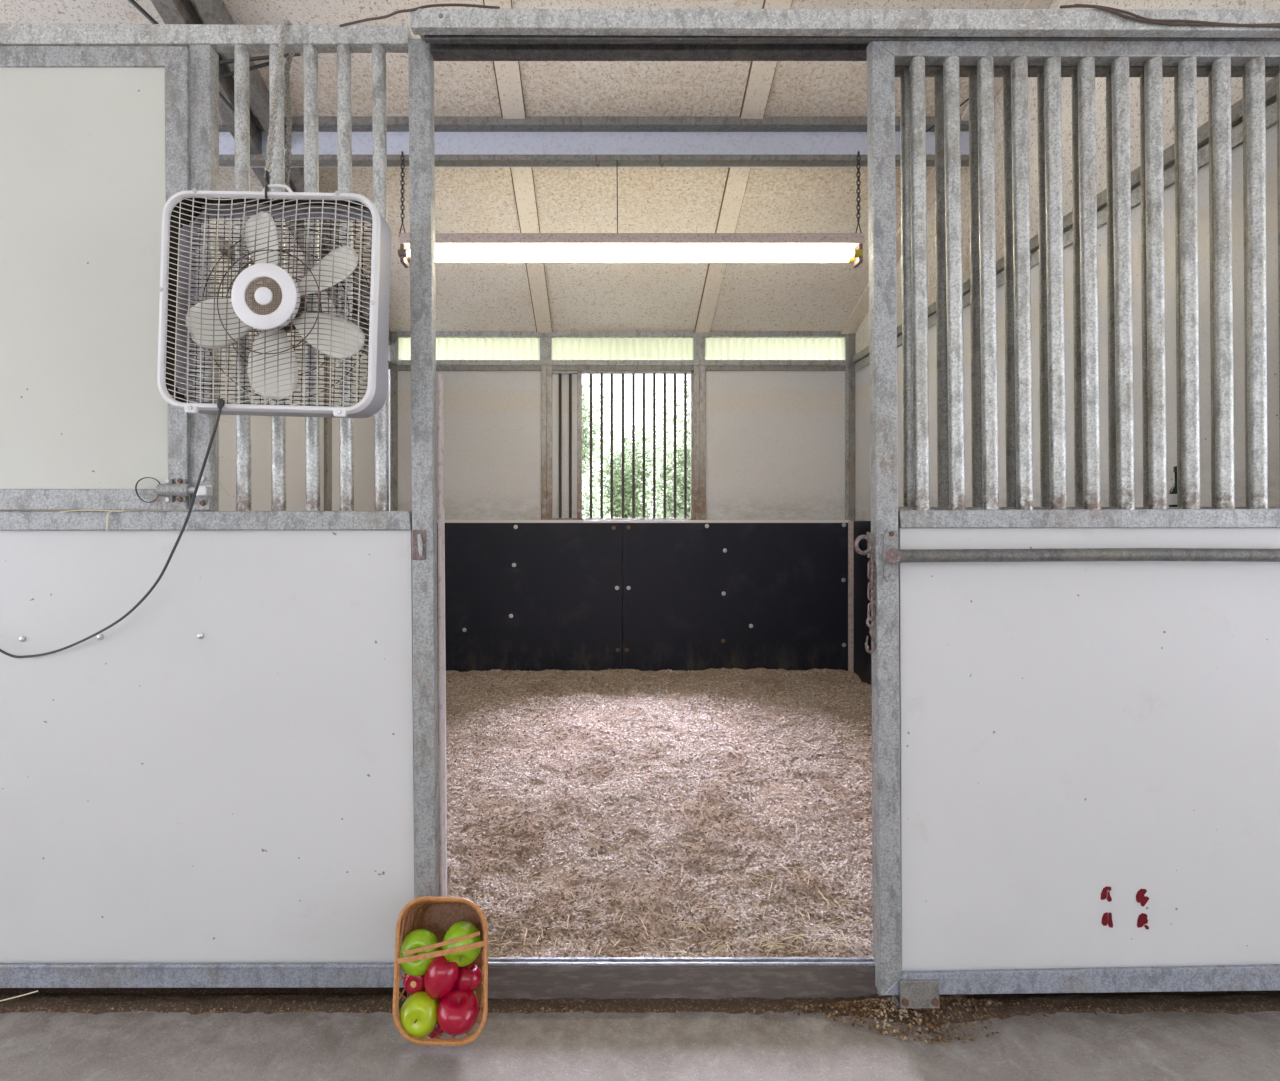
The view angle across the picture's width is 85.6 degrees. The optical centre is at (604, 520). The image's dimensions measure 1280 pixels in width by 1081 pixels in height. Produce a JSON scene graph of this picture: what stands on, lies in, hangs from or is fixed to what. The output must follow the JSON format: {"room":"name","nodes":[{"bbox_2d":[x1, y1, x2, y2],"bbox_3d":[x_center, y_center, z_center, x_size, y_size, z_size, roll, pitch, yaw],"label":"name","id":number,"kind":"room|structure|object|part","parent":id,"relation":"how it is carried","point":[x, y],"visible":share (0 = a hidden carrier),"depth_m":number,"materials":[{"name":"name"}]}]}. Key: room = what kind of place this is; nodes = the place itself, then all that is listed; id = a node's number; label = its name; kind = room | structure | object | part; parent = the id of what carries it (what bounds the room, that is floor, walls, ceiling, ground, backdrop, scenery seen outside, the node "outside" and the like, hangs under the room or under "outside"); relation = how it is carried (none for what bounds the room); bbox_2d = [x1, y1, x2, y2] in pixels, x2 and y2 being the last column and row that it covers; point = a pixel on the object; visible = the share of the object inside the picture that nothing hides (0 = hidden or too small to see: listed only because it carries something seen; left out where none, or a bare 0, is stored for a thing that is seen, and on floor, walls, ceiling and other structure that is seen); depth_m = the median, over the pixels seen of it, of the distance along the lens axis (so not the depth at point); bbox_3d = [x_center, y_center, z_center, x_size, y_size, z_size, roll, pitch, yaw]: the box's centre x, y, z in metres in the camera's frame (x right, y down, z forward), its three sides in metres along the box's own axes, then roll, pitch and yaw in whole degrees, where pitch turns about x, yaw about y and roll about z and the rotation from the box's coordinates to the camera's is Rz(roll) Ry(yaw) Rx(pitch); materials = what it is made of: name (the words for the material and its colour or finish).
{"room":"farm building","nodes":[
{"label":"farm building","id":0,"kind":"room"},
{"bbox_2d":[0,236,390,510],"bbox_3d":[-1.730,0.020,3.695,0.060,2.560,3.570,0,0,0],"label":"wall","id":1,"kind":"structure","parent":0,"point":[364,448],"depth_m":3.85,"materials":[{"name":"paint"}]},
{"bbox_3d":[-1.730,-1.230,3.695,0.060,0.060,3.570,0,0,0],"label":"steel rail","id":2,"kind":"part","parent":1,"relation":"part of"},
{"bbox_3d":[-1.725,0.050,4.260,0.050,2.500,0.080,0,0,0],"label":"steel post","id":3,"kind":"part","parent":1,"relation":"part of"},
{"bbox_3d":[-1.732,0.050,4.890,0.025,2.500,1.180,0,0,0],"label":"white panel","id":4,"kind":"part","parent":1,"relation":"part of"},
{"bbox_2d":[0,0,1051,333],"bbox_3d":[0.000,-2.052,0.840,14.000,1.886,9.980,0,0,0],"label":"ceiling","id":5,"kind":"structure","parent":0,"point":[540,297],"depth_m":4.09,"materials":[{"name":"brown"}]},
{"bbox_2d":[128,0,233,113],"bbox_3d":[-1.747,-1.922,2.844,0.443,0.416,0.035,0,0,-28],"label":"conduit pipe","id":6,"kind":"object","parent":5,"relation":"attached to","point":[134,3],"visible":0.24,"depth_m":2.79,"materials":[{"name":"grey"}]},
{"bbox_2d":[219,62,268,78],"bbox_3d":[-1.690,-2.083,3.200,0.297,0.167,0.016,0,0,-20],"label":"conduit pipe","id":7,"kind":"object","parent":5,"relation":"attached to","point":[265,64],"visible":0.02,"depth_m":3.21,"materials":[{"name":"grey"}]},
{"bbox_2d":[151,0,367,344],"bbox_3d":[-1.893,-2.136,3.395,0.095,1.563,4.190,0,0,0],"label":"rafter","id":8,"kind":"object","parent":5,"relation":"attached to","point":[170,11],"visible":0.12,"depth_m":3.43,"materials":[{"name":"metal"}]},
{"bbox_2d":[219,53,300,64],"bbox_3d":[-1.609,-2.107,3.150,0.435,0.062,0.016,0,0,0],"label":"conduit pipe","id":9,"kind":"object","parent":5,"relation":"attached to","point":[266,57],"visible":0.54,"depth_m":3.14,"materials":[{"name":"grey"}]},
{"bbox_2d":[193,0,390,344],"bbox_3d":[-1.740,-2.156,3.395,0.080,1.523,4.190,0,0,0],"label":"rafter","id":10,"kind":"object","parent":5,"relation":"attached to","point":[215,12],"visible":0.47,"depth_m":3.44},
{"bbox_2d":[189,116,968,166],"bbox_3d":[-0.820,-1.994,3.677,5.560,0.279,0.106,0,0,0],"label":"beam","id":11,"kind":"structure","parent":5,"relation":"attached to","point":[459,141],"depth_m":3.69,"materials":[{"name":"metal"}]},
{"bbox_2d":[398,151,405,236],"bbox_3d":[-1.068,-1.722,3.640,0.040,0.454,0.020,0,0,24],"label":"chain","id":12,"kind":"object","parent":11,"relation":"hanging from","point":[402,153],"visible":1,"depth_m":3.64,"materials":[{"name":"grey"}]},
{"bbox_2d":[617,160,617,232],"bbox_3d":[0.065,-1.701,3.640,0.008,0.401,0.006,0,0,0],"label":"wire","id":13,"kind":"object","parent":11,"relation":"hanging from","point":[617,160],"visible":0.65,"depth_m":3.64,"materials":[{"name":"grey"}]},
{"bbox_2d":[398,151,863,267],"bbox_3d":[0.142,-1.648,3.640,2.436,0.602,0.111,0,0,0],"label":"tube light","id":14,"kind":"object","parent":11,"relation":"hanging from","point":[449,247],"depth_m":3.59,"materials":[{"name":"beige"}]},
{"bbox_2d":[398,249,407,257],"bbox_3d":[-1.055,-1.395,3.605,0.042,0.041,0.041,0,0,0],"label":"socket","id":15,"kind":"object","parent":14,"relation":"attached to","point":[402,253],"depth_m":3.59,"materials":[{"name":"plastic"}]},
{"bbox_2d":[848,257,854,262],"bbox_3d":[1.319,-1.395,3.675,0.042,0.041,0.041,0,0,0],"label":"socket","id":16,"kind":"object","parent":14,"relation":"attached to","point":[850,259],"depth_m":3.66,"materials":[{"name":"yellow"}]},
{"bbox_2d":[853,249,862,257],"bbox_3d":[1.319,-1.395,3.605,0.042,0.041,0.041,0,0,0],"label":"socket","id":17,"kind":"object","parent":14,"relation":"attached to","point":[857,253],"depth_m":3.59,"materials":[{"name":"yellow"}]},
{"bbox_3d":[1.337,-1.722,3.640,0.040,0.454,0.020,0,0,24],"label":"lamp chain","id":18,"kind":"part","parent":14,"relation":"part of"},
{"bbox_2d":[926,98,968,131],"bbox_3d":[1.931,-2.223,3.325,0.820,0.515,0.049,0,0,40],"label":"cable","id":19,"kind":"object","parent":5,"relation":"attached to","point":[968,98],"visible":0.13,"depth_m":3.45,"materials":[{"name":"grey plastic"}]},
{"bbox_2d":[388,331,854,668],"bbox_3d":[-0.113,-0.056,5.520,14.227,2.994,0.080,0,0,0],"label":"wall","id":20,"kind":"structure","parent":0,"point":[774,439],"depth_m":5.51,"materials":[{"name":"paint"}]},
{"bbox_3d":[-4.474,-0.040,5.520,5.506,2.947,0.020,0,0,0],"label":"white panel","id":21,"kind":"part","parent":20,"relation":"part of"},
{"bbox_3d":[-1.683,-0.151,5.520,0.056,2.713,0.060,0,0,0],"label":"steel post","id":22,"kind":"part","parent":20,"relation":"part of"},
{"bbox_2d":[398,337,539,359],"bbox_3d":[-1.090,-1.380,5.522,1.148,0.212,0.016,0,0,0],"label":"window","id":23,"kind":"structure","parent":20,"relation":"in","point":[455,348],"depth_m":5.52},
{"bbox_3d":[-1.084,-0.599,5.520,1.154,1.206,0.020,0,0,0],"label":"white panel","id":24,"kind":"part","parent":20,"relation":"part of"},
{"bbox_2d":[437,523,621,671],"bbox_3d":[-0.761,0.657,5.491,1.798,1.283,0.034,0,0,0],"label":"kickboard","id":25,"kind":"object","parent":20,"relation":"attached to","point":[519,596],"visible":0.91,"depth_m":5.48,"materials":[{"name":"black rubber"}]},
{"bbox_2d":[437,520,849,522],"bbox_3d":[0.144,0.008,5.510,3.609,0.024,0.060,0,0,0],"label":"ledge","id":26,"kind":"object","parent":25,"relation":"on","point":[446,521],"visible":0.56,"depth_m":5.48,"materials":[{"name":"metal"}]},
{"bbox_3d":[-0.488,-0.621,5.515,0.043,1.249,0.050,0,0,0],"label":"steel post","id":27,"kind":"part","parent":20,"relation":"part of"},
{"bbox_3d":[-0.473,-1.377,5.515,0.088,0.263,0.050,0,0,0],"label":"steel post","id":28,"kind":"part","parent":20,"relation":"part of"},
{"bbox_3d":[-0.443,-0.621,5.515,0.043,1.249,0.050,0,0,0],"label":"steel post","id":29,"kind":"part","parent":20,"relation":"part of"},
{"bbox_3d":[-0.315,-0.595,5.553,0.229,1.197,0.015,0,0,0],"label":"white panel","id":30,"kind":"part","parent":20,"relation":"part of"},
{"bbox_3d":[0.131,-1.214,5.517,3.572,0.041,0.050,0,0,0],"label":"steel rail","id":31,"kind":"part","parent":20,"relation":"part of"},
{"bbox_3d":[0.131,-1.255,5.510,3.564,0.043,0.060,0,0,0],"label":"steel rail","id":32,"kind":"part","parent":20,"relation":"part of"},
{"bbox_3d":[0.131,-1.484,5.515,3.568,0.044,0.060,0,0,0],"label":"steel rail","id":33,"kind":"part","parent":20,"relation":"part of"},
{"bbox_2d":[551,337,692,359],"bbox_3d":[0.138,-1.380,5.522,1.140,0.212,0.016,0,0,0],"label":"window","id":34,"kind":"structure","parent":20,"relation":"in","point":[564,348],"depth_m":5.52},
{"bbox_3d":[0.153,0.723,5.550,3.758,1.437,0.020,0,0,0],"label":"white panel","id":35,"kind":"part","parent":20,"relation":"part of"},
{"bbox_2d":[552,371,693,519],"bbox_3d":[0.150,-0.598,5.522,1.146,1.195,0.025,0,0,0],"label":"window","id":36,"kind":"structure","parent":20,"relation":"in","point":[579,373],"depth_m":5.51,"materials":[{"name":"metal"}]},
{"bbox_3d":[0.144,-0.010,5.522,1.134,0.020,0.025,0,0,0],"label":"rail","id":37,"kind":"part","parent":36,"relation":"part of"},
{"bbox_3d":[0.144,-1.185,5.522,1.134,0.022,0.025,0,0,0],"label":"rail","id":38,"kind":"part","parent":36,"relation":"part of","materials":[{"name":"metal"}]},
{"bbox_3d":[0.730,-0.621,5.515,0.045,1.249,0.050,0,0,0],"label":"steel post","id":39,"kind":"part","parent":20,"relation":"part of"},
{"bbox_3d":[0.752,-1.377,5.515,0.088,0.263,0.050,0,0,0],"label":"steel post","id":40,"kind":"part","parent":20,"relation":"part of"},
{"bbox_3d":[0.779,-0.621,5.515,0.049,1.249,0.050,0,0,0],"label":"steel post","id":41,"kind":"part","parent":20,"relation":"part of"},
{"bbox_2d":[623,523,847,670],"bbox_3d":[1.038,0.657,5.491,1.792,1.283,0.034,0,0,0],"label":"kickboard","id":42,"kind":"object","parent":20,"relation":"attached to","point":[697,596],"visible":0.95,"depth_m":5.48,"materials":[{"name":"black rubber"}]},
{"bbox_2d":[705,337,844,359],"bbox_3d":[1.364,-1.380,5.522,1.128,0.212,0.016,0,0,0],"label":"window","id":43,"kind":"structure","parent":20,"relation":"in","point":[719,348],"depth_m":5.52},
{"bbox_3d":[1.363,-0.599,5.520,1.122,1.206,0.020,0,0,0],"label":"white panel","id":44,"kind":"part","parent":20,"relation":"part of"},
{"bbox_3d":[1.953,-0.752,5.515,0.072,1.512,0.050,0,0,0],"label":"steel post","id":45,"kind":"part","parent":20,"relation":"part of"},
{"bbox_2d":[848,521,853,672],"bbox_3d":[1.955,0.617,5.485,0.049,1.226,0.050,0,0,0],"label":"strip","id":46,"kind":"object","parent":20,"relation":"attached to","point":[850,523],"visible":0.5,"depth_m":5.46,"materials":[{"name":"metal"}]},
{"bbox_3d":[1.964,-0.743,5.495,0.052,1.525,0.030,0,0,0],"label":"steel post","id":47,"kind":"part","parent":20,"relation":"part of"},
{"bbox_2d":[0,23,1279,995],"bbox_3d":[0.093,-0.020,1.905,5.178,2.636,0.142,0,0,0],"label":"stall front","id":48,"kind":"structure","parent":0,"point":[238,780],"depth_m":1.86,"materials":[{"name":"metal"}]},
{"bbox_2d":[60,509,119,512],"bbox_3d":[-1.373,-0.025,1.838,0.162,0.008,0.005,0,0,1],"label":"stalk","id":49,"kind":"object","parent":48,"relation":"on","point":[84,509],"visible":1,"depth_m":1.84,"materials":[{"name":"beige"}]},
{"bbox_2d":[0,46,188,509],"bbox_3d":[-1.793,-0.647,1.847,1.359,1.240,0.018,0,0,0],"label":"door","id":50,"kind":"structure","parent":48,"relation":"in","point":[94,140],"depth_m":1.84,"materials":[{"name":"metal"}]},
{"bbox_3d":[-1.789,-1.239,1.844,1.350,0.056,0.012,0,0,0],"label":"frame rail","id":51,"kind":"part","parent":50,"relation":"part of","materials":[{"name":"metal"}]},
{"bbox_3d":[-1.789,-0.055,1.844,1.350,0.057,0.012,0,0,0],"label":"frame rail","id":52,"kind":"part","parent":50,"relation":"part of","materials":[{"name":"metal"}]},
{"bbox_2d":[135,476,212,509],"bbox_3d":[-1.141,-0.073,1.829,0.196,0.091,0.047,0,0,0],"label":"bolt","id":53,"kind":"object","parent":50,"relation":"attached to","point":[181,489],"visible":0.98,"depth_m":1.82,"materials":[{"name":"metal"}]},
{"bbox_3d":[-1.073,-0.081,1.822,0.045,0.020,0.020,0,0,0],"label":"rod","id":54,"kind":"part","parent":53,"relation":"part of","materials":[{"name":"silver metal"}]},
{"bbox_3d":[-1.079,-0.073,1.846,0.045,0.091,0.012,0,0,0],"label":"keeper plate","id":55,"kind":"part","parent":53,"relation":"part of","materials":[{"name":"metal"}]},
{"bbox_2d":[106,510,123,529],"bbox_3d":[-1.308,-0.001,1.841,0.050,0.052,0.006,0,0,5],"label":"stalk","id":56,"kind":"object","parent":48,"relation":"hanging from","point":[117,510],"visible":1,"depth_m":1.84,"materials":[{"name":"beige plant"}]},
{"bbox_3d":[-1.494,1.223,1.872,1.965,0.062,0.050,0,0,0],"label":"rail","id":57,"kind":"part","parent":48,"relation":"part of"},
{"bbox_3d":[-1.087,-0.651,1.873,0.056,1.252,0.045,0,0,0],"label":"post","id":58,"kind":"part","parent":48,"relation":"part of","materials":[{"name":"metal"}]},
{"bbox_3d":[-1.502,-1.307,1.869,1.950,0.062,0.042,0,0,0],"label":"rail","id":59,"kind":"part","parent":48,"relation":"part of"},
{"bbox_3d":[-1.498,0.001,1.872,1.955,0.054,0.050,0,0,0],"label":"rail","id":60,"kind":"part","parent":48,"relation":"part of","materials":[{"name":"metal"}]},
{"bbox_3d":[-1.504,0.617,1.872,1.983,1.182,0.020,0,0,0],"label":"white panel","id":61,"kind":"part","parent":48,"relation":"part of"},
{"bbox_2d":[217,420,237,496],"bbox_3d":[-0.999,-0.163,1.866,0.136,0.293,0.030,0,0,9],"label":"hay wisps","id":62,"kind":"object","parent":48,"relation":"in","point":[219,420],"visible":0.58,"depth_m":1.87,"materials":[{"name":"beige plant"}]},
{"bbox_2d":[264,19,294,190],"bbox_3d":[-0.842,-1.093,1.806,0.044,0.507,0.232,0,0,-13],"label":"rope","id":63,"kind":"object","parent":48,"relation":"hanging from","point":[269,153],"visible":0.83,"depth_m":1.82,"materials":[{"name":"fabric"}]},
{"bbox_2d":[0,184,391,657],"bbox_3d":[-1.234,-0.226,1.792,1.390,1.184,0.322,0,0,0],"label":"box fan","id":64,"kind":"object","parent":63,"relation":"hanging from","point":[278,307],"depth_m":1.69,"materials":[{"name":"white plastic"}]},
{"bbox_3d":[-1.407,0.038,1.792,1.040,0.655,0.124,0,0,11],"label":"power cord","id":65,"kind":"part","parent":64,"relation":"part of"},
{"bbox_3d":[-0.947,-0.487,1.710,0.183,0.112,0.054,0,0,0],"label":"blade","id":66,"kind":"part","parent":64,"relation":"part of","materials":[{"name":"white plastic"}]},
{"bbox_3d":[-0.847,-0.672,1.712,0.118,0.184,0.021,0,0,24],"label":"blade","id":67,"kind":"part","parent":64,"relation":"part of","materials":[{"name":"white plastic"}]},
{"bbox_3d":[-0.821,-0.393,1.707,0.114,0.186,0.017,0,0,-27],"label":"blade","id":68,"kind":"part","parent":64,"relation":"part of","materials":[{"name":"white plastic"}]},
{"bbox_3d":[-0.796,-0.801,1.680,0.090,0.034,0.009,0,0,2],"label":"carry handle","id":69,"kind":"part","parent":64,"relation":"part of","materials":[{"name":"white plastic"}]},
{"bbox_2d":[188,215,371,406],"bbox_3d":[-0.808,-0.526,1.706,0.510,0.510,0.095,0,0,2],"label":"grille","id":70,"kind":"object","parent":64,"relation":"attached to","point":[272,370],"depth_m":1.70,"materials":[{"name":"grey metal"}]},
{"bbox_3d":[-0.810,-0.534,1.710,0.124,0.124,0.053,0,0,0],"label":"motor","id":71,"kind":"part","parent":64,"relation":"part of","materials":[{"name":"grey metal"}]},
{"bbox_3d":[-0.690,-0.615,1.704,0.169,0.137,0.056,0,0,0],"label":"blade","id":72,"kind":"part","parent":64,"relation":"part of","materials":[{"name":"white plastic"}]},
{"bbox_3d":[-0.686,-0.459,1.703,0.179,0.124,0.054,0,0,0],"label":"blade","id":73,"kind":"part","parent":64,"relation":"part of","materials":[{"name":"white plastic"}]},
{"bbox_2d":[265,170,268,198],"bbox_3d":[-0.816,-0.811,1.665,0.009,0.091,0.061,0,0,-25],"label":"cable tie","id":74,"kind":"object","parent":63,"relation":"attached to","point":[266,171],"visible":0.99,"depth_m":1.68,"materials":[{"name":"grey"}]},
{"bbox_3d":[-0.498,0.066,1.848,0.038,0.080,0.004,0,0,0],"label":"striker plate","id":75,"kind":"part","parent":48,"relation":"part of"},
{"bbox_3d":[-0.491,-0.047,1.873,0.075,2.494,0.045,0,0,0],"label":"post","id":76,"kind":"part","parent":48,"relation":"part of","materials":[{"name":"metal"}]},
{"bbox_2d":[488,957,876,999],"bbox_3d":[0.145,1.257,1.877,1.208,0.118,0.031,0,0,0],"label":"sill","id":77,"kind":"structure","parent":48,"relation":"attached to","point":[533,978],"depth_m":1.86,"materials":[{"name":"metal"}]},
{"bbox_2d":[410,9,1279,43],"bbox_3d":[1.067,-1.266,1.791,3.116,0.070,0.118,0,0,0],"label":"door track","id":78,"kind":"object","parent":48,"relation":"attached to","point":[434,26],"visible":0.96,"depth_m":1.74,"materials":[{"name":"metal"}]},
{"bbox_2d":[339,3,499,26],"bbox_3d":[-0.488,-1.291,1.758,0.437,0.039,0.071,0,0,8],"label":"loose wire","id":79,"kind":"object","parent":78,"relation":"on","point":[449,4],"visible":0.99,"depth_m":1.75,"materials":[{"name":"brown"}]},
{"bbox_3d":[1.045,-1.248,1.778,3.020,0.023,0.012,0,0,0],"label":"track rail","id":80,"kind":"part","parent":78,"relation":"part of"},
{"bbox_2d":[1060,4,1279,26],"bbox_3d":[1.438,-1.277,1.743,0.558,0.081,0.039,0,0,0],"label":"loose wire","id":81,"kind":"object","parent":78,"relation":"on","point":[1177,22],"visible":1,"depth_m":1.73,"materials":[{"name":"brown"}]},
{"bbox_3d":[0.753,0.016,1.873,0.059,2.555,0.045,0,0,0],"label":"post","id":82,"kind":"part","parent":48,"relation":"part of","materials":[{"name":"metal"}]},
{"bbox_2d":[867,41,1279,994],"bbox_3d":[1.452,-0.011,1.775,1.527,2.473,0.090,0,0,0],"label":"door","id":83,"kind":"structure","parent":48,"relation":"in","point":[1076,712],"depth_m":1.79,"materials":[{"name":"metal"}]},
{"bbox_2d":[854,533,875,652],"bbox_3d":[0.677,0.189,1.799,0.060,0.313,0.033,0,0,0],"label":"chain","id":84,"kind":"object","parent":83,"relation":"hanging from","point":[870,552],"visible":1,"depth_m":1.79,"materials":[{"name":"metal"}]},
{"bbox_3d":[0.699,0.065,1.805,0.018,0.065,0.020,0,0,0],"label":"eye plate","id":85,"kind":"part","parent":84,"relation":"part of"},
{"bbox_3d":[0.736,0.091,1.777,0.037,0.134,0.006,0,0,0],"label":"mounting plate","id":86,"kind":"part","parent":83,"relation":"part of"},
{"bbox_2d":[885,548,901,563],"bbox_3d":[0.734,0.090,1.759,0.040,0.042,0.047,0,0,23],"label":"bolt","id":87,"kind":"object","parent":83,"relation":"attached to","point":[892,555],"depth_m":1.74,"materials":[{"name":"metal"}]},
{"bbox_3d":[1.452,-1.222,1.800,1.524,0.052,0.040,0,0,0],"label":"rail","id":88,"kind":"part","parent":83,"relation":"part of","materials":[{"name":"metal"}]},
{"bbox_3d":[1.434,1.186,1.799,1.438,0.080,0.040,0,0,0],"label":"rail","id":89,"kind":"part","parent":83,"relation":"part of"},
{"bbox_3d":[1.469,0.602,1.802,1.404,1.165,0.015,0,0,0],"label":"white panel","id":90,"kind":"part","parent":83,"relation":"part of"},
{"bbox_3d":[1.458,-0.006,1.800,1.394,0.052,0.038,0,0,0],"label":"rail","id":91,"kind":"part","parent":83,"relation":"part of","materials":[{"name":"metal"}]},
{"bbox_3d":[1.720,-1.239,1.873,1.896,0.046,0.045,0,0,0],"label":"rail","id":92,"kind":"part","parent":48,"relation":"part of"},
{"bbox_3d":[1.725,-0.008,1.915,1.885,0.056,0.130,0,0,0],"label":"rail","id":93,"kind":"part","parent":48,"relation":"part of","materials":[{"name":"metal"}]},
{"bbox_2d":[1169,466,1176,506],"bbox_3d":[1.610,-0.094,1.940,0.039,0.116,0.039,0,0,0],"label":"bottle","id":94,"kind":"object","parent":48,"relation":"on","point":[1173,491],"visible":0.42,"depth_m":1.94,"materials":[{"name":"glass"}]},
{"bbox_2d":[0,987,1279,1080],"bbox_3d":[0.000,1.400,-0.800,14.000,0.200,12.700,0,0,0],"label":"floor","id":95,"kind":"structure","parent":0,"point":[38,1045],"depth_m":1.70,"materials":[{"name":"concrete"}]},
{"bbox_2d":[392,896,487,1045],"bbox_3d":[-0.399,1.103,1.732,0.241,0.312,0.226,0,0,0],"label":"fruit basket","id":96,"kind":"object","parent":95,"relation":"on","point":[437,915],"visible":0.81,"depth_m":1.72,"materials":[{"name":"wicker"}]},
{"bbox_2d":[403,973,424,994],"bbox_3d":[-0.469,1.144,1.722,0.066,0.066,0.056,0,0,0],"label":"apple","id":97,"kind":"object","parent":96,"relation":"in","point":[412,984],"visible":0.55,"depth_m":1.70,"materials":[{"name":"red food"}]},
{"bbox_2d":[400,991,437,1037],"bbox_3d":[-0.450,1.200,1.679,0.095,0.095,0.088,0,0,0],"label":"apple","id":98,"kind":"object","parent":96,"relation":"in","point":[418,1013],"visible":0.86,"depth_m":1.65,"materials":[{"name":"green food"}]},
{"bbox_2d":[400,928,439,976],"bbox_3d":[-0.466,1.080,1.728,0.103,0.101,0.091,0,0,0],"label":"apple","id":99,"kind":"object","parent":96,"relation":"in","point":[417,938],"visible":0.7,"depth_m":1.70,"materials":[{"name":"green food"}]},
{"bbox_2d":[427,1023,443,1037],"bbox_3d":[-0.419,1.249,1.712,0.064,0.054,0.064,0,0,0],"label":"apple","id":100,"kind":"object","parent":96,"relation":"in","point":[432,1034],"visible":0.24,"depth_m":1.68,"materials":[{"name":"red food"}]},
{"bbox_3d":[-0.403,1.059,1.685,0.216,0.047,0.024,0,0,-4],"label":"handle","id":101,"kind":"part","parent":96,"relation":"part of","materials":[{"name":"wicker"}]},
{"bbox_2d":[424,955,458,999],"bbox_3d":[-0.402,1.124,1.698,0.085,0.104,0.081,0,0,0],"label":"apple","id":102,"kind":"object","parent":96,"relation":"in","point":[441,975],"visible":0.94,"depth_m":1.67,"materials":[{"name":"red food"}]},
{"bbox_3d":[-0.401,1.043,1.696,0.185,0.049,0.021,0,0,-5],"label":"handle","id":103,"kind":"part","parent":96,"relation":"part of","materials":[{"name":"wicker"}]},
{"bbox_2d":[437,988,478,1035],"bbox_3d":[-0.358,1.197,1.680,0.103,0.087,0.102,0,0,0],"label":"apple","id":104,"kind":"object","parent":96,"relation":"in","point":[458,1011],"visible":1,"depth_m":1.65,"materials":[{"name":"red food"}]},
{"bbox_2d":[442,921,481,966],"bbox_3d":[-0.359,1.064,1.734,0.098,0.098,0.099,0,0,0],"label":"apple","id":105,"kind":"object","parent":96,"relation":"in","point":[461,928],"visible":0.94,"depth_m":1.70,"materials":[{"name":"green food"}]},
{"bbox_2d":[455,963,481,991],"bbox_3d":[-0.344,1.144,1.726,0.071,0.063,0.071,0,0,0],"label":"apple","id":106,"kind":"object","parent":96,"relation":"in","point":[469,978],"visible":0.79,"depth_m":1.70,"materials":[{"name":"red food"}]},
{"bbox_2d":[0,997,1247,1044],"bbox_3d":[-0.004,1.281,1.775,3.393,0.036,0.139,0,0,0],"label":"crumbs","id":107,"kind":"object","parent":95,"relation":"on","point":[873,1001],"visible":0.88,"depth_m":1.80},
{"bbox_2d":[0,993,1279,1025],"bbox_3d":[-0.100,1.284,1.833,5.000,0.041,0.124,0,0,0],"label":"dirt","id":108,"kind":"object","parent":95,"relation":"on","point":[98,1003],"visible":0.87,"depth_m":1.84,"materials":[{"name":"soil"}]},
{"bbox_2d":[0,990,37,1001],"bbox_3d":[-1.556,1.263,1.831,0.098,0.026,0.006,0,0,-3],"label":"stalk","id":109,"kind":"object","parent":108,"relation":"on","point":[37,990],"visible":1,"depth_m":1.83,"materials":[{"name":"beige"}]},
{"bbox_2d":[438,667,872,956],"bbox_3d":[0.130,1.219,3.684,3.661,0.108,3.582,0,0,0],"label":"bedding","id":110,"kind":"object","parent":95,"relation":"on","point":[622,745],"visible":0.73,"depth_m":2.95,"materials":[{"name":"brown wood"}]},
{"bbox_2d":[482,805,872,956],"bbox_3d":[0.224,1.245,2.437,1.297,0.096,1.045,0,0,0],"label":"straw","id":111,"kind":"object","parent":110,"relation":"on","point":[809,876],"visible":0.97,"depth_m":2.15,"materials":[{"name":"beige"}]},
{"bbox_2d":[892,980,939,1008],"bbox_3d":[0.807,1.241,1.793,0.102,0.122,0.060,0,0,0],"label":"floor guide","id":112,"kind":"object","parent":95,"relation":"attached to","point":[913,993],"visible":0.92,"depth_m":1.77,"materials":[{"name":"grey"}]},
{"bbox_2d":[853,0,1279,520],"bbox_3d":[2.000,-0.712,3.695,0.080,4.024,3.590,0,0,0],"label":"wall","id":113,"kind":"structure","parent":0,"point":[861,360],"depth_m":2.74,"materials":[{"name":"paint"}]},
{"bbox_2d":[854,521,871,685],"bbox_3d":[1.972,0.637,3.750,0.033,1.266,3.400,0,0,0],"label":"kickboard","id":114,"kind":"object","parent":113,"relation":"attached to","point":[862,659],"visible":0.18,"depth_m":5.28,"materials":[{"name":"black rubber"}]},
{"bbox_3d":[1.974,-1.272,3.680,0.029,0.055,3.560,0,0,0],"label":"steel rail","id":115,"kind":"part","parent":113,"relation":"part of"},
{"bbox_3d":[1.982,-1.205,3.680,0.014,0.060,3.560,0,0,0],"label":"steel rail","id":116,"kind":"part","parent":113,"relation":"part of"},
{"label":"outside","id":117,"kind":"structure","parent":0,"visible":0},
{"bbox_3d":[0.000,1.475,33.725,80.000,0.250,56.250,0,0,0],"label":"grass","id":118,"kind":"structure","parent":117,"visible":0},
{"bbox_2d":[582,374,617,517],"bbox_3d":[-0.727,-0.347,9.158,1.812,3.418,2.018,0,0,-6],"label":"tree","id":119,"kind":"object","parent":118,"relation":"on","point":[585,402],"visible":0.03,"depth_m":9.07,"materials":[{"name":"green plant"}]},
{"bbox_2d":[582,421,682,517],"bbox_3d":[0.413,-0.197,11.714,1.950,3.117,2.026,0,0,0],"label":"tree","id":120,"kind":"object","parent":118,"relation":"on","point":[617,453],"visible":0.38,"depth_m":11.24,"materials":[{"name":"green plant"}]},
{"bbox_2d":[637,376,690,517],"bbox_3d":[1.254,-0.281,9.136,1.721,3.285,2.134,0,0,4],"label":"tree","id":121,"kind":"object","parent":118,"relation":"on","point":[679,419],"visible":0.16,"depth_m":8.81,"materials":[{"name":"green plant"}]}
]}

